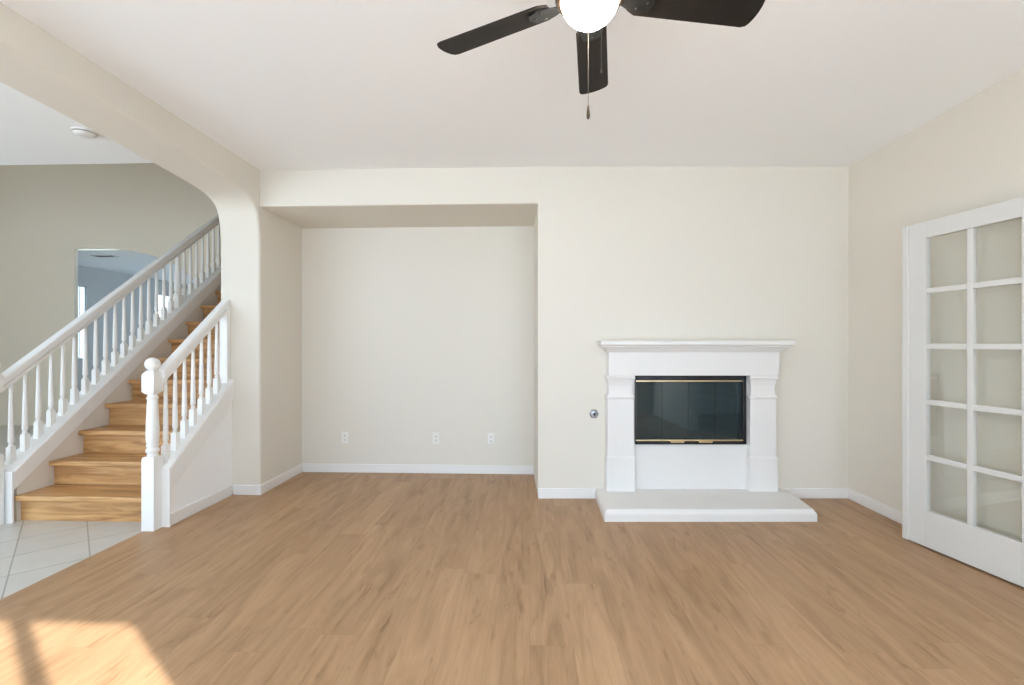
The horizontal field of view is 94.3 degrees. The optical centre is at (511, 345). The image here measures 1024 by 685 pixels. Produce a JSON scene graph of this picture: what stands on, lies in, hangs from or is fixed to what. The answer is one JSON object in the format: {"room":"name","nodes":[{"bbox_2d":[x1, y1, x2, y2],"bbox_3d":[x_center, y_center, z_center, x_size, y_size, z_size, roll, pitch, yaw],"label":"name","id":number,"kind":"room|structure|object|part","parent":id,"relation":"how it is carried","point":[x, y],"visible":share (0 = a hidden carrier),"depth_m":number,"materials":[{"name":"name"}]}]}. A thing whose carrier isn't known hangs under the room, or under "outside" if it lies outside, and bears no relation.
{"room":"living room","nodes":[
{"label":"living room","id":0,"kind":"room"},
{"bbox_2d":[0,163,220,424],"bbox_3d":[-5.633,-1.442,7.478,6.575,5.400,0.060,0,0,2],"label":"wall","id":1,"kind":"structure","parent":0,"point":[48,213],"depth_m":7.50,"materials":[{"name":"paint"}]},
{"bbox_2d":[14,284,220,520],"bbox_3d":[-3.543,-0.352,5.237,0.123,3.221,3.660,0,0,2],"label":"wall","id":2,"kind":"structure","parent":0,"point":[42,476],"depth_m":4.03,"materials":[{"name":"paint"}]},
{"bbox_2d":[0,214,220,524],"bbox_3d":[-3.546,-0.636,5.141,0.155,3.789,3.753,0,0,2],"label":"stair railing","id":3,"kind":"object","parent":2,"relation":"on","point":[20,463],"visible":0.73,"depth_m":4.08,"materials":[{"name":"white paint"}]},
{"bbox_3d":[-3.629,0.721,3.312,0.086,1.074,0.086,0,0,2],"label":"newel post","id":4,"kind":"part","parent":3,"relation":"part of","materials":[{"name":"white paint"}]},
{"bbox_3d":[-3.557,-1.101,5.160,0.068,2.860,3.615,0,0,2],"label":"handrail","id":5,"kind":"part","parent":3,"relation":"part of","materials":[{"name":"white paint"}]},
{"bbox_2d":[78,266,187,391],"bbox_3d":[-8.310,-0.142,10.731,0.120,2.800,6.240,0,0,2],"label":"wall","id":6,"kind":"structure","parent":0,"point":[98,283],"depth_m":9.73,"materials":[{"name":"blue paint"}]},
{"bbox_2d":[78,286,84,358],"bbox_3d":[-8.364,-0.457,9.167,0.050,1.410,0.230,0,0,2],"label":"window","id":7,"kind":"structure","parent":6,"relation":"in","point":[83,287],"depth_m":9.19,"materials":[{"name":"white paint"}]},
{"bbox_2d":[158,294,169,311],"bbox_3d":[-8.285,-0.837,11.261,0.050,0.750,0.420,0,0,2],"label":"window","id":8,"kind":"structure","parent":6,"relation":"in","point":[167,296],"depth_m":11.45,"materials":[{"name":"white paint"}]},
{"bbox_2d":[78,249,193,285],"bbox_3d":[-6.038,-1.617,10.991,5.500,0.150,6.750,0,0,2],"label":"ceiling","id":9,"kind":"structure","parent":0,"point":[128,262],"depth_m":8.67,"materials":[{"name":"paint"}]},
{"bbox_2d":[90,255,118,256],"bbox_3d":[-6.967,-1.536,8.129,0.380,0.010,0.140,0,0,2],"label":"ceiling vent","id":10,"kind":"object","parent":9,"relation":"in","point":[90,255],"visible":1,"depth_m":8.13,"materials":[{"name":"white plastic"}]},
{"bbox_2d":[0,2,301,493],"bbox_3d":[-2.375,-0.162,2.095,0.345,2.840,6.050,0,0,2],"label":"wall","id":11,"kind":"structure","parent":0,"point":[261,250],"depth_m":4.01,"materials":[{"name":"paint"}]},
{"bbox_2d":[233,485,260,494],"bbox_3d":[-2.236,1.216,4.010,0.238,0.085,0.013,0,0,2],"label":"baseboard","id":12,"kind":"structure","parent":11,"relation":"attached to","point":[237,489],"depth_m":4.00,"materials":[{"name":"white paint"}]},
{"bbox_2d":[171,403,231,512],"bbox_3d":[-2.436,0.791,3.666,0.103,0.934,0.715,0,0,2],"label":"wall","id":13,"kind":"structure","parent":0,"point":[209,472],"depth_m":3.74,"materials":[{"name":"white paint"}]},
{"bbox_2d":[141,298,233,530],"bbox_3d":[-2.434,0.427,3.622,0.143,1.663,0.802,0,0,2],"label":"stair railing","id":14,"kind":"object","parent":13,"relation":"on","point":[159,473],"visible":1,"depth_m":3.44,"materials":[{"name":"white paint"}]},
{"bbox_3d":[-2.473,0.714,3.268,0.086,1.089,0.086,0,0,2],"label":"newel post","id":15,"kind":"part","parent":14,"relation":"part of","materials":[{"name":"white paint"}]},
{"bbox_3d":[-2.430,-0.069,3.660,0.064,0.671,0.723,0,0,2],"label":"handrail","id":16,"kind":"part","parent":14,"relation":"part of","materials":[{"name":"white paint"}]},
{"bbox_3d":[-2.417,0.005,4.000,0.068,0.690,0.044,0,0,2],"label":"half post","id":17,"kind":"part","parent":14,"relation":"part of","materials":[{"name":"white paint"}]},
{"bbox_2d":[171,485,231,524],"bbox_3d":[-2.378,1.216,3.665,0.013,0.085,0.687,0,0,2],"label":"baseboard","id":18,"kind":"structure","parent":13,"relation":"attached to","point":[176,516],"depth_m":3.62,"materials":[{"name":"white paint"}]},
{"bbox_2d":[260,167,537,227],"bbox_3d":[-0.937,-1.329,4.518,2.346,0.305,1.100,0,0,2],"label":"wall header","id":19,"kind":"structure","parent":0,"point":[476,196],"depth_m":3.99,"materials":[{"name":"paint"}]},
{"bbox_2d":[302,226,533,465],"bbox_3d":[-0.923,0.041,4.887,2.346,2.435,0.360,0,0,2],"label":"wall niche","id":20,"kind":"object","parent":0,"point":[409,334],"visible":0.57,"depth_m":4.71,"materials":[{"name":"paint"}]},
{"bbox_2d":[341,432,347,442],"bbox_3d":[-1.665,0.913,4.731,0.070,0.114,0.009,0,0,2],"label":"wall outlet","id":21,"kind":"object","parent":20,"relation":"attached to","point":[344,435],"visible":1,"depth_m":4.73,"materials":[{"name":"white plastic"}]},
{"bbox_2d":[432,432,438,443],"bbox_3d":[-0.753,0.913,4.696,0.070,0.114,0.009,0,0,2],"label":"wall outlet","id":22,"kind":"object","parent":20,"relation":"attached to","point":[435,436],"visible":1,"depth_m":4.69,"materials":[{"name":"white plastic"}]},
{"bbox_2d":[487,433,494,444],"bbox_3d":[-0.207,0.915,4.676,0.070,0.114,0.009,0,0,2],"label":"wall outlet","id":23,"kind":"object","parent":20,"relation":"attached to","point":[490,436],"visible":1,"depth_m":4.67,"materials":[{"name":"white plastic"}]},
{"bbox_2d":[0,425,1023,684],"bbox_3d":[-1.850,1.318,6.629,14.200,0.120,15.150,0,0,2],"label":"floor","id":24,"kind":"structure","parent":0,"point":[315,578],"depth_m":2.38,"materials":[{"name":"brown wood"}]},
{"bbox_2d":[15,291,220,521],"bbox_3d":[-2.950,-0.262,5.353,1.047,3.040,3.983,0,0,2],"label":"staircase","id":25,"kind":"structure","parent":24,"relation":"on","point":[107,471],"depth_m":3.66,"materials":[{"name":"brown wood"}]},
{"bbox_2d":[261,463,533,494],"bbox_3d":[-0.943,1.216,4.338,2.346,0.085,0.740,0,0,2],"label":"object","id":26,"kind":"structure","parent":24,"relation":"on","point":[304,467],"depth_m":4.69,"materials":[{"name":"white paint"}]},
{"bbox_2d":[595,488,816,521],"bbox_3d":[1.468,1.216,3.662,1.611,0.085,0.525,0,0,0],"label":"hearth","id":27,"kind":"object","parent":24,"relation":"on","point":[639,505],"visible":1,"depth_m":3.47,"materials":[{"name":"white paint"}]},
{"bbox_2d":[0,0,1023,170],"bbox_3d":[-3.132,-1.632,2.124,11.980,0.300,6.050,0,0,2],"label":"ceiling","id":28,"kind":"structure","parent":0,"point":[277,84],"depth_m":2.65,"materials":[{"name":"paint"}]},
{"bbox_2d":[71,127,98,138],"bbox_3d":[-2.948,-1.464,3.278,0.144,0.033,0.144,0,0,2],"label":"smoke detector","id":29,"kind":"object","parent":28,"relation":"attached to","point":[79,131],"visible":1,"depth_m":3.25,"materials":[{"name":"white plastic"}]},
{"bbox_2d":[437,0,764,119],"bbox_3d":[0.271,-1.127,1.541,1.110,0.705,1.108,0,0,2],"label":"ceiling fan","id":30,"kind":"object","parent":28,"relation":"hanging from","point":[590,18],"visible":1,"depth_m":1.60,"materials":[{"name":"black wood"}]},
{"bbox_3d":[-0.065,-1.120,1.692,0.447,0.032,0.124,0,0,29],"label":"blade","id":31,"kind":"part","parent":30,"relation":"part of","materials":[{"name":"black wood"}]},
{"bbox_3d":[0.261,-0.964,1.624,0.002,0.280,0.002,0,0,2],"label":"pull chain","id":32,"kind":"part","parent":30,"relation":"part of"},
{"bbox_3d":[0.249,-1.070,1.519,0.185,0.094,0.185,0,0,2],"label":"lamp shade","id":33,"kind":"part","parent":30,"relation":"part of","materials":[{"name":"white glass"}]},
{"bbox_3d":[0.317,-1.120,1.871,0.124,0.032,0.447,0,0,11],"label":"blade","id":34,"kind":"part","parent":30,"relation":"part of","materials":[{"name":"black wood"}]},
{"bbox_3d":[0.264,-0.965,1.403,0.002,0.299,0.002,0,0,2],"label":"pull chain","id":35,"kind":"part","parent":30,"relation":"part of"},
{"bbox_3d":[0.605,-1.120,1.563,0.447,0.032,0.124,0,0,-7],"label":"blade","id":36,"kind":"part","parent":30,"relation":"part of","materials":[{"name":"black wood"}]},
{"bbox_2d":[534,167,847,494],"bbox_3d":[1.589,-0.112,4.425,2.750,2.740,1.000,0,0,0],"label":"wall","id":37,"kind":"structure","parent":0,"point":[621,253],"depth_m":3.92,"materials":[{"name":"paint"}]},
{"bbox_2d":[589,410,598,417],"bbox_3d":[0.678,0.561,3.914,0.080,0.069,0.020,0,0,0],"label":"gas valve","id":38,"kind":"object","parent":37,"relation":"attached to","point":[594,413],"visible":1,"depth_m":3.92,"materials":[{"name":"silver metal"}]},
{"bbox_2d":[635,376,745,443],"bbox_3d":[1.459,0.519,4.121,0.907,0.567,0.548,0,0,0],"label":"fireplace insert","id":39,"kind":"object","parent":37,"relation":"in","point":[668,409],"visible":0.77,"depth_m":3.90,"materials":[{"name":"black glass"}]},
{"bbox_3d":[1.128,0.526,3.897,0.206,0.493,0.005,0,0,0],"label":"glass panel","id":40,"kind":"part","parent":39,"relation":"part of","materials":[{"name":"black glass"}]},
{"bbox_3d":[1.340,0.526,3.897,0.212,0.493,0.005,0,0,0],"label":"glass panel","id":41,"kind":"part","parent":39,"relation":"part of","materials":[{"name":"black glass"}]},
{"bbox_3d":[1.341,0.776,3.858,0.112,0.018,0.022,0,0,0],"label":"handle","id":42,"kind":"part","parent":39,"relation":"part of","materials":[{"name":"gold metal"}]},
{"bbox_3d":[1.446,0.768,3.881,0.873,0.013,0.028,0,0,0],"label":"brass rail","id":43,"kind":"part","parent":39,"relation":"part of","materials":[{"name":"gold metal"}]},
{"bbox_3d":[1.446,0.285,3.881,0.873,0.013,0.028,0,0,0],"label":"brass rail","id":44,"kind":"part","parent":39,"relation":"part of","materials":[{"name":"gold metal"}]},
{"bbox_3d":[1.559,0.526,3.897,0.219,0.493,0.005,0,0,0],"label":"glass panel","id":45,"kind":"part","parent":39,"relation":"part of","materials":[{"name":"black glass"}]},
{"bbox_3d":[1.571,0.776,3.858,0.112,0.018,0.022,0,0,0],"label":"handle","id":46,"kind":"part","parent":39,"relation":"part of","materials":[{"name":"gold metal"}]},
{"bbox_3d":[1.776,0.526,3.898,0.210,0.493,0.005,0,0,0],"label":"glass panel","id":47,"kind":"part","parent":39,"relation":"part of","materials":[{"name":"black glass"}]},
{"bbox_2d":[538,488,848,498],"bbox_3d":[1.510,1.216,3.918,2.590,0.085,0.013,0,0,0],"label":"baseboard","id":48,"kind":"structure","parent":37,"relation":"attached to","point":[543,493],"depth_m":3.91,"materials":[{"name":"white paint"}]},
{"bbox_2d":[597,341,794,490],"bbox_3d":[1.464,0.566,3.829,1.528,1.215,0.192,0,0,0],"label":"fireplace mantel","id":49,"kind":"object","parent":37,"relation":"attached to","point":[752,465],"visible":0.92,"depth_m":3.84,"materials":[{"name":"white paint"}]},
{"bbox_3d":[1.465,0.706,3.910,1.100,0.935,0.030,0,0,0],"label":"surround panel","id":50,"kind":"part","parent":49,"relation":"part of","materials":[{"name":"white paint"}]},
{"bbox_2d":[597,341,794,352],"bbox_3d":[1.464,0.005,3.829,1.528,0.095,0.192,0,0,0],"label":"shelf","id":51,"kind":"object","parent":49,"relation":"attached to","point":[608,346],"depth_m":3.76,"materials":[{"name":"white paint"}]},
{"bbox_2d":[848,68,1023,540],"bbox_3d":[2.764,-0.112,1.901,0.120,2.740,6.050,0,0,2],"label":"wall","id":52,"kind":"structure","parent":0,"point":[970,156],"depth_m":3.02,"materials":[{"name":"paint"}]},
{"bbox_2d":[848,489,901,523],"bbox_3d":[2.744,1.216,3.125,0.013,0.085,1.575,0,0,2],"label":"baseboard","id":53,"kind":"structure","parent":52,"relation":"attached to","point":[887,511],"depth_m":3.59,"materials":[{"name":"white paint"}]},
{"bbox_2d":[902,196,1023,586],"bbox_3d":[2.620,0.237,2.710,0.047,2.018,0.776,0,0,-9],"label":"door","id":54,"kind":"structure","parent":52,"relation":"in","point":[997,554],"depth_m":2.85,"materials":[{"name":"paint"}]}
]}

